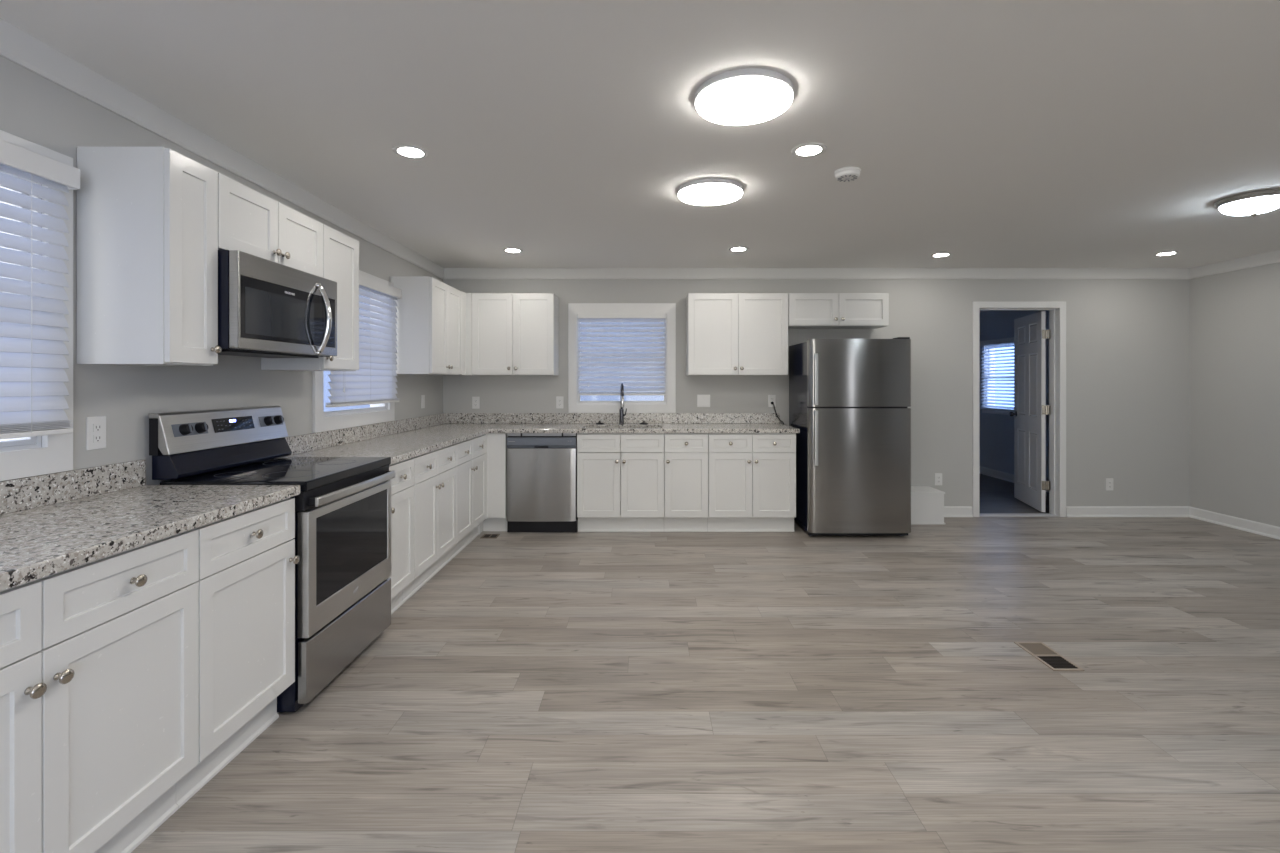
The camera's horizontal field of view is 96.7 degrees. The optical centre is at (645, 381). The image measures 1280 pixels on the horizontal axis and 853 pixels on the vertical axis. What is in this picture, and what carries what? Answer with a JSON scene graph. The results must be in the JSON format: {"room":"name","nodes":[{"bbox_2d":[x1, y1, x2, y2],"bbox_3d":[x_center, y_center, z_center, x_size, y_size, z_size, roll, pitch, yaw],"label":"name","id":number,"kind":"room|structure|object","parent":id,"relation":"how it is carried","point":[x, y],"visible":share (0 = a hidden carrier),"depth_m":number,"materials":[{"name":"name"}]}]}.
{"room":"kitchen","nodes":[
{"label":"kitchen","id":0,"kind":"room"},
{"bbox_2d":[0,55,442,484],"bbox_3d":[-2.055,0.104,1.440,0.130,2.432,8.280,0,0,0],"label":"wall","id":1,"kind":"structure","parent":0,"point":[34,108],"depth_m":2.23,"materials":[{"name":"grey paint"}]},
{"bbox_2d":[0,130,72,480],"bbox_3d":[-2.042,-0.234,1.423,0.146,1.073,1.067,0,0,0],"label":"window","id":2,"kind":"structure","parent":1,"relation":"in","point":[55,455],"depth_m":1.88,"materials":[{"name":"white paint"}]},
{"bbox_2d":[0,139,79,438],"bbox_3d":[-1.933,-0.273,1.423,0.072,0.885,0.983,0,0,0],"label":"window blind","id":3,"kind":"object","parent":2,"relation":"attached to","point":[33,390],"visible":1,"depth_m":1.79,"materials":[{"name":"white paint"}]},
{"bbox_2d":[0,460,145,514],"bbox_3d":[-1.979,0.355,1.520,0.020,0.100,1.440,0,0,0],"label":"backsplash","id":4,"kind":"structure","parent":1,"relation":"attached to","point":[19,494],"depth_m":1.94,"materials":[{"name":"stone"}]},
{"bbox_2d":[86,416,105,449],"bbox_3d":[-1.985,0.184,2.057,0.008,0.118,0.072,0,0,0],"label":"wall outlet","id":5,"kind":"object","parent":1,"relation":"attached to","point":[95,426],"visible":1,"depth_m":2.05,"materials":[{"name":"white plastic"}]},
{"bbox_2d":[93,423,101,431],"bbox_3d":[-1.983,0.165,2.057,0.002,0.029,0.033,0,0,0],"label":"socket","id":6,"kind":"object","parent":5,"relation":"attached to","point":[97,427],"depth_m":2.06,"materials":[{"name":"white plastic"}]},
{"bbox_2d":[93,434,101,442],"bbox_3d":[-1.983,0.203,2.057,0.002,0.029,0.033,0,0,0],"label":"socket","id":7,"kind":"object","parent":5,"relation":"attached to","point":[97,438],"depth_m":2.06,"materials":[{"name":"white plastic"}]},
{"bbox_2d":[77,147,221,365],"bbox_3d":[-1.812,-0.443,2.100,0.352,0.759,0.229,0,0,0],"label":"upper cabinet","id":8,"kind":"object","parent":1,"relation":"attached to","point":[147,217],"visible":1,"depth_m":1.99,"materials":[{"name":"white paint"}]},
{"bbox_2d":[0,18,443,278],"bbox_3d":[-1.981,-1.060,1.440,0.018,0.105,8.280,0,0,0],"label":"trim","id":9,"kind":"structure","parent":1,"relation":"attached to","point":[18,46],"depth_m":2.34,"materials":[{"name":"white paint"}]},
{"bbox_2d":[218,173,322,276],"bbox_3d":[-1.812,-0.670,2.577,0.352,0.304,0.720,0,0,0],"label":"upper cabinet","id":10,"kind":"object","parent":1,"relation":"attached to","point":[250,221],"visible":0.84,"depth_m":2.50,"materials":[{"name":"white paint"}]},
{"bbox_2d":[218,250,336,357],"bbox_3d":[-1.758,-0.319,2.579,0.461,0.396,0.715,0,0,0],"label":"microwave","id":11,"kind":"object","parent":10,"relation":"attached to","point":[267,308],"visible":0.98,"depth_m":2.44,"materials":[{"name":"silver metal"}]},
{"bbox_2d":[261,224,358,370],"bbox_3d":[-1.812,-0.443,3.122,0.352,0.759,0.365,0,0,0],"label":"upper cabinet","id":12,"kind":"object","parent":1,"relation":"attached to","point":[340,251],"visible":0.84,"depth_m":3.13,"materials":[{"name":"white paint"}]},
{"bbox_2d":[312,270,394,432],"bbox_3d":[-2.042,-0.234,3.924,0.146,1.073,1.067,0,0,0],"label":"window","id":13,"kind":"structure","parent":1,"relation":"in","point":[322,421],"depth_m":3.73,"materials":[{"name":"white paint"}]},
{"bbox_2d":[326,274,400,406],"bbox_3d":[-1.933,-0.280,3.943,0.072,0.870,0.963,0,0,0],"label":"window blind","id":14,"kind":"object","parent":13,"relation":"attached to","point":[375,379],"visible":0.73,"depth_m":4.02,"materials":[{"name":"white paint"}]},
{"bbox_2d":[421,395,424,407],"bbox_3d":[-1.984,0.175,5.070,0.011,0.118,0.072,0,0,0],"label":"light switch","id":15,"kind":"object","parent":1,"relation":"attached to","point":[422,396],"visible":1,"depth_m":5.05,"materials":[{"name":"white plastic"}]},
{"bbox_2d":[390,276,461,374],"bbox_3d":[-1.812,-0.443,4.782,0.352,0.759,0.715,0,0,0],"label":"upper cabinet","id":16,"kind":"object","parent":1,"relation":"attached to","point":[429,310],"visible":1,"depth_m":4.42,"materials":[{"name":"white paint"}]},
{"bbox_2d":[0,0,1279,267],"bbox_3d":[1.670,-1.152,1.440,7.580,0.080,8.540,0,0,0],"label":"ceiling","id":17,"kind":"structure","parent":0,"point":[562,133],"depth_m":2.39,"materials":[{"name":"white paint"}]},
{"bbox_2d":[392,144,428,158],"bbox_3d":[-1.135,-1.108,2.745,0.166,0.006,0.166,0,0,0],"label":"recessed light","id":18,"kind":"object","parent":17,"relation":"in","point":[407,151],"visible":1,"depth_m":2.73,"materials":[{"name":"white plastic"}]},
{"bbox_2d":[503,248,522,252],"bbox_3d":[-1.124,-1.108,4.800,0.166,0.006,0.166,0,0,0],"label":"recessed light","id":19,"kind":"object","parent":17,"relation":"in","point":[510,250],"visible":1,"depth_m":4.79,"materials":[{"name":"white plastic"}]},
{"bbox_2d":[677,178,742,205],"bbox_3d":[0.371,-1.091,3.290,0.378,0.040,0.378,0,0,0],"label":"ceiling light","id":20,"kind":"object","parent":17,"relation":"in","point":[707,191],"visible":1,"depth_m":3.22,"materials":[{"name":"grey"}]},
{"bbox_2d":[728,247,748,251],"bbox_3d":[0.773,-1.108,4.755,0.166,0.006,0.166,0,0,0],"label":"recessed light","id":21,"kind":"object","parent":17,"relation":"in","point":[734,249],"visible":1,"depth_m":4.75,"materials":[{"name":"white plastic"}]},
{"bbox_2d":[695,68,793,124],"bbox_3d":[0.378,-1.091,2.205,0.378,0.040,0.378,0,0,0],"label":"ceiling light","id":22,"kind":"object","parent":17,"relation":"in","point":[747,96],"visible":1,"depth_m":2.14,"materials":[{"name":"grey"}]},
{"bbox_2d":[791,143,826,156],"bbox_3d":[0.780,-1.108,2.725,0.166,0.006,0.166,0,0,0],"label":"recessed light","id":23,"kind":"object","parent":17,"relation":"in","point":[807,149],"visible":1,"depth_m":2.71,"materials":[{"name":"white plastic"}]},
{"bbox_2d":[834,167,860,181],"bbox_3d":[1.062,-1.090,3.000,0.136,0.042,0.136,0,0,0],"label":"smoke detector","id":24,"kind":"object","parent":17,"relation":"attached to","point":[845,174],"visible":1,"depth_m":2.96,"materials":[{"name":"white plastic"}]},
{"bbox_2d":[930,253,951,256],"bbox_3d":[2.577,-1.108,4.970,0.166,0.006,0.166,0,0,0],"label":"recessed light","id":25,"kind":"object","parent":17,"relation":"in","point":[936,254],"visible":1,"depth_m":4.95,"materials":[{"name":"white plastic"}]},
{"bbox_2d":[1154,251,1178,255],"bbox_3d":[4.500,-1.108,4.920,0.166,0.006,0.166,0,0,0],"label":"recessed light","id":26,"kind":"object","parent":17,"relation":"in","point":[1170,252],"visible":1,"depth_m":4.90,"materials":[{"name":"white plastic"}]},
{"bbox_2d":[1214,188,1279,216],"bbox_3d":[3.665,-1.053,3.430,0.344,0.118,0.344,0,0,0],"label":"dome light","id":27,"kind":"object","parent":17,"relation":"attached to","point":[1252,203],"visible":1,"depth_m":3.36,"materials":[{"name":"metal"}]},
{"bbox_2d":[131,473,1279,852],"bbox_3d":[1.670,1.345,3.450,7.580,0.050,12.560,0,0,0],"label":"floor","id":28,"kind":"structure","parent":0,"point":[797,691],"depth_m":2.33,"materials":[{"name":"grey laminate"}]},
{"bbox_2d":[0,529,198,852],"bbox_3d":[-1.668,0.882,1.302,0.634,0.874,0.912,0,0,0],"label":"base cabinet","id":29,"kind":"object","parent":28,"relation":"on","point":[99,659],"visible":1,"depth_m":1.44,"materials":[{"name":"white paint"}]},
{"bbox_2d":[0,460,299,590],"bbox_3d":[-1.675,0.374,1.523,0.627,0.138,1.446,0,0,0],"label":"countertop","id":30,"kind":"structure","parent":29,"relation":"on","point":[53,523],"depth_m":1.76,"materials":[{"name":"stone"}]},
{"bbox_2d":[176,498,298,807],"bbox_3d":[-1.668,0.882,1.999,0.634,0.874,0.480,0,0,0],"label":"base cabinet","id":31,"kind":"object","parent":28,"relation":"on","point":[247,560],"visible":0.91,"depth_m":1.96,"materials":[{"name":"white paint"}]},
{"bbox_2d":[149,405,395,711],"bbox_3d":[-1.630,0.722,2.630,0.684,1.195,0.754,0,0,0],"label":"electric range","id":32,"kind":"object","parent":28,"relation":"on","point":[342,538],"visible":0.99,"depth_m":2.49,"materials":[{"name":"silver metal"}]},
{"bbox_2d":[160,457,390,491],"bbox_3d":[-1.638,0.415,2.630,0.584,0.040,0.753,0,0,0],"label":"cooktop","id":33,"kind":"object","parent":32,"relation":"in","point":[313,474],"depth_m":2.51,"materials":[{"name":"black glass"}]},
{"bbox_2d":[388,458,413,613],"bbox_3d":[-1.668,0.882,3.208,0.634,0.874,0.372,0,0,0],"label":"base cabinet","id":34,"kind":"object","parent":28,"relation":"on","point":[402,488],"visible":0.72,"depth_m":3.24,"materials":[{"name":"white paint"}]},
{"bbox_2d":[284,413,799,464],"bbox_3d":[-0.328,0.374,4.296,3.322,0.138,2.565,0,0,0],"label":"countertop","id":35,"kind":"structure","parent":34,"relation":"on","point":[404,439],"depth_m":4.93,"materials":[{"name":"stone"}]},
{"bbox_2d":[582,440,660,452],"bbox_3d":[-0.215,0.537,5.210,0.728,0.185,0.388,0,0,0],"label":"cabinet frame","id":36,"kind":"object","parent":35,"relation":"in","point":[620,440],"visible":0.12,"depth_m":5.03,"materials":[{"name":"wood"}]},
{"bbox_2d":[619,383,626,423],"bbox_3d":[-0.216,0.208,5.407,0.079,0.396,0.216,0,0,-6],"label":"kitchen faucet","id":37,"kind":"object","parent":35,"relation":"on","point":[622,404],"visible":1,"depth_m":5.46,"materials":[{"name":"silver metal"}]},
{"bbox_2d":[402,444,456,602],"bbox_3d":[-1.668,0.882,3.775,0.634,0.874,0.757,0,0,0],"label":"base cabinet","id":38,"kind":"object","parent":28,"relation":"on","point":[435,472],"visible":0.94,"depth_m":3.71,"materials":[{"name":"white paint"}]},
{"bbox_2d":[447,435,485,561],"bbox_3d":[-1.668,0.882,4.534,0.634,0.874,0.757,0,0,0],"label":"base cabinet","id":39,"kind":"object","parent":28,"relation":"on","point":[471,456],"visible":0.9,"depth_m":4.48,"materials":[{"name":"white paint"}]},
{"bbox_2d":[481,534,499,537],"bbox_3d":[-1.331,1.317,4.862,0.138,0.005,0.125,0,0,0],"label":"floor vent","id":40,"kind":"object","parent":28,"relation":"in","point":[484,535],"visible":1,"depth_m":4.87,"materials":[{"name":"brown metal"}]},
{"bbox_2d":[478,433,506,534],"bbox_3d":[-1.337,0.882,4.977,0.231,0.874,0.124,0,0,0],"label":"cabinet filler","id":41,"kind":"object","parent":28,"relation":"on","point":[496,518],"visible":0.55,"depth_m":4.95,"materials":[{"name":"white paint"}]},
{"bbox_2d":[506,433,577,531],"bbox_3d":[-0.912,0.881,5.247,0.608,0.873,0.616,0,0,0],"label":"dishwasher","id":42,"kind":"object","parent":28,"relation":"on","point":[541,467],"visible":0.95,"depth_m":4.94,"materials":[{"name":"silver metal"}]},
{"bbox_2d":[577,433,663,531],"bbox_3d":[-0.222,0.882,5.238,0.760,0.875,0.635,0,0,0],"label":"base cabinet","id":43,"kind":"object","parent":28,"relation":"on","point":[621,491],"visible":0.93,"depth_m":4.96,"materials":[{"name":"white paint"}]},
{"bbox_2d":[664,433,707,531],"bbox_3d":[0.351,0.882,5.238,0.382,0.874,0.634,0,0,0],"label":"base cabinet","id":44,"kind":"object","parent":28,"relation":"on","point":[685,454],"visible":0.96,"depth_m":4.96,"materials":[{"name":"white paint"}]},
{"bbox_2d":[707,433,795,531],"bbox_3d":[0.926,0.882,5.238,0.764,0.874,0.634,0,0,0],"label":"base cabinet","id":45,"kind":"object","parent":28,"relation":"on","point":[752,476],"visible":0.98,"depth_m":4.96,"materials":[{"name":"white paint"}]},
{"bbox_2d":[789,337,910,535],"bbox_3d":[1.812,0.469,5.124,0.868,1.699,0.752,0,0,0],"label":"refrigerator","id":46,"kind":"object","parent":28,"relation":"on","point":[850,399],"visible":0.99,"depth_m":4.79,"materials":[{"name":"silver metal"}]},
{"bbox_2d":[911,486,944,524],"bbox_3d":[2.518,1.170,5.422,0.508,0.300,0.314,0,0,0],"label":"storage box","id":47,"kind":"object","parent":28,"relation":"on","point":[927,502],"visible":0.52,"depth_m":5.28,"materials":[{"name":"white paint"}]},
{"bbox_2d":[1014,642,1084,670],"bbox_3d":[1.933,1.317,2.740,0.142,0.005,0.284,0,0,0],"label":"floor vent","id":48,"kind":"object","parent":28,"relation":"in","point":[1051,658],"visible":1,"depth_m":2.73,"materials":[{"name":"beige metal"}]},
{"bbox_2d":[443,279,1188,515],"bbox_3d":[1.670,0.104,5.645,7.580,2.432,0.130,0,0,0],"label":"wall","id":49,"kind":"structure","parent":0,"point":[1127,340],"depth_m":5.58,"materials":[{"name":"grey paint"}]},
{"bbox_2d":[472,397,479,408],"bbox_3d":[-1.668,0.203,5.575,0.072,0.118,0.008,0,0,0],"label":"wall outlet","id":50,"kind":"object","parent":49,"relation":"attached to","point":[475,400],"visible":1,"depth_m":5.58,"materials":[{"name":"white plastic"}]},
{"bbox_2d":[460,291,558,375],"bbox_3d":[-1.268,-0.443,5.362,0.831,0.759,0.433,0,0,0],"label":"upper cabinet","id":51,"kind":"object","parent":49,"relation":"attached to","point":[514,334],"depth_m":5.26,"materials":[{"name":"white paint"}]},
{"bbox_2d":[556,396,562,407],"bbox_3d":[-0.845,0.200,5.575,0.072,0.118,0.008,0,0,0],"label":"wall outlet","id":52,"kind":"object","parent":49,"relation":"attached to","point":[559,399],"visible":1,"depth_m":5.58,"materials":[{"name":"white plastic"}]},
{"bbox_2d":[568,303,675,412],"bbox_3d":[-0.235,-0.234,5.632,1.050,1.073,0.146,0,0,0],"label":"window","id":53,"kind":"structure","parent":49,"relation":"in","point":[575,405],"depth_m":5.56,"materials":[{"name":"white paint"}]},
{"bbox_2d":[578,314,665,394],"bbox_3d":[-0.235,-0.267,5.553,0.858,0.794,0.066,0,0,0],"label":"window blind","id":54,"kind":"object","parent":53,"relation":"attached to","point":[590,369],"visible":0.96,"depth_m":5.55,"materials":[{"name":"white paint"}]},
{"bbox_2d":[697,395,709,406],"bbox_3d":[0.565,0.185,5.577,0.128,0.122,0.006,0,0,0],"label":"blank wall plate","id":55,"kind":"object","parent":49,"relation":"attached to","point":[702,400],"visible":1,"depth_m":5.58,"materials":[{"name":"white plastic"}]},
{"bbox_2d":[686,293,787,375],"bbox_3d":[0.853,-0.443,5.400,0.925,0.759,0.356,0,0,0],"label":"upper cabinet","id":56,"kind":"object","parent":49,"relation":"attached to","point":[728,334],"visible":1,"depth_m":5.26,"materials":[{"name":"white paint"}]},
{"bbox_2d":[768,395,775,406],"bbox_3d":[1.235,0.185,5.575,0.072,0.118,0.008,0,0,0],"label":"wall outlet","id":57,"kind":"object","parent":49,"relation":"attached to","point":[771,398],"visible":1,"depth_m":5.58,"materials":[{"name":"white plastic"}]},
{"bbox_2d":[444,268,1188,278],"bbox_3d":[1.670,-1.060,5.571,7.320,0.105,0.018,0,0,0],"label":"trim","id":58,"kind":"structure","parent":49,"relation":"attached to","point":[449,273],"depth_m":5.56,"materials":[{"name":"white paint"}]},
{"bbox_2d":[788,293,888,328],"bbox_3d":[1.782,-0.670,5.400,0.925,0.304,0.356,0,0,0],"label":"upper cabinet","id":59,"kind":"object","parent":49,"relation":"attached to","point":[805,310],"visible":0.98,"depth_m":5.26,"materials":[{"name":"white paint"}]},
{"bbox_2d":[935,473,941,484],"bbox_3d":[2.868,0.954,5.575,0.072,0.118,0.008,0,0,0],"label":"wall outlet","id":60,"kind":"object","parent":49,"relation":"attached to","point":[938,476],"visible":1,"depth_m":5.58,"materials":[{"name":"white plastic"}]},
{"bbox_2d":[944,506,972,516],"bbox_3d":[2.983,1.270,5.567,0.417,0.100,0.026,0,0,0],"label":"baseboard","id":61,"kind":"structure","parent":49,"relation":"attached to","point":[949,511],"depth_m":5.57,"materials":[{"name":"white paint"}]},
{"bbox_2d":[979,513,1056,515],"bbox_3d":[3.655,1.316,5.640,0.786,0.008,0.112,0,0,0],"label":"trim","id":62,"kind":"structure","parent":49,"relation":"attached to","point":[980,514],"depth_m":5.63,"materials":[{"name":"grey wood"}]},
{"bbox_2d":[972,302,1065,516],"bbox_3d":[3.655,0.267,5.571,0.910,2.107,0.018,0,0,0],"label":"trim","id":63,"kind":"structure","parent":49,"relation":"attached to","point":[975,305],"depth_m":5.56,"materials":[{"name":"white paint"}]},
{"bbox_2d":[1009,311,1049,511],"bbox_3d":[4.095,0.299,6.080,0.167,2.018,0.777,0,0,15],"label":"door","id":64,"kind":"structure","parent":49,"relation":"in","point":[1031,333],"depth_m":5.98,"materials":[{"name":"white paint"}]},
{"bbox_2d":[1106,478,1112,489],"bbox_3d":[4.545,1.004,5.575,0.072,0.118,0.008,0,0,0],"label":"wall outlet","id":65,"kind":"object","parent":49,"relation":"attached to","point":[1109,481],"visible":1,"depth_m":5.58,"materials":[{"name":"white plastic"}]},
{"bbox_2d":[1066,506,1188,516],"bbox_3d":[4.724,1.270,5.567,1.212,0.100,0.026,0,0,0],"label":"baseboard","id":66,"kind":"structure","parent":49,"relation":"attached to","point":[1071,511],"depth_m":5.57,"materials":[{"name":"white paint"}]},
{"bbox_2d":[979,310,1048,480],"bbox_3d":[4.905,0.104,7.655,0.130,2.432,3.890,0,0,0],"label":"wall","id":67,"kind":"structure","parent":0,"point":[996,431],"depth_m":7.79,"materials":[{"name":"grey paint"}]},
{"bbox_2d":[982,343,1013,415],"bbox_3d":[4.892,-0.065,7.730,0.146,1.010,0.860,0,0,0],"label":"window","id":68,"kind":"structure","parent":67,"relation":"in","point":[983,411],"depth_m":8.09,"materials":[{"name":"white paint"}]},
{"bbox_2d":[979,337,1013,411],"bbox_3d":[4.785,-0.095,7.730,0.068,0.970,0.788,0,0,0],"label":"window blind","id":69,"kind":"object","parent":68,"relation":"attached to","point":[1003,340],"visible":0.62,"depth_m":7.72,"materials":[{"name":"white paint"}]},
{"bbox_2d":[979,466,1048,491],"bbox_3d":[4.827,1.270,7.655,0.026,0.100,3.889,0,0,0],"label":"baseboard","id":70,"kind":"structure","parent":67,"relation":"attached to","point":[982,470],"depth_m":7.81,"materials":[{"name":"white paint"}]},
{"bbox_2d":[1189,262,1279,526],"bbox_3d":[5.395,0.104,1.440,0.130,2.432,8.280,0,0,0],"label":"wall","id":71,"kind":"structure","parent":0,"point":[1234,316],"depth_m":5.13,"materials":[{"name":"grey paint"}]},
{"bbox_2d":[1189,249,1279,278],"bbox_3d":[5.321,-1.060,1.440,0.018,0.105,8.280,0,0,0],"label":"trim","id":72,"kind":"structure","parent":71,"relation":"attached to","point":[1270,257],"depth_m":5.12,"materials":[{"name":"white paint"}]},
{"bbox_2d":[1189,506,1279,539],"bbox_3d":[5.317,1.270,1.440,0.026,0.100,8.280,0,0,0],"label":"baseboard","id":73,"kind":"structure","parent":71,"relation":"attached to","point":[1259,528],"depth_m":5.12,"materials":[{"name":"white paint"}]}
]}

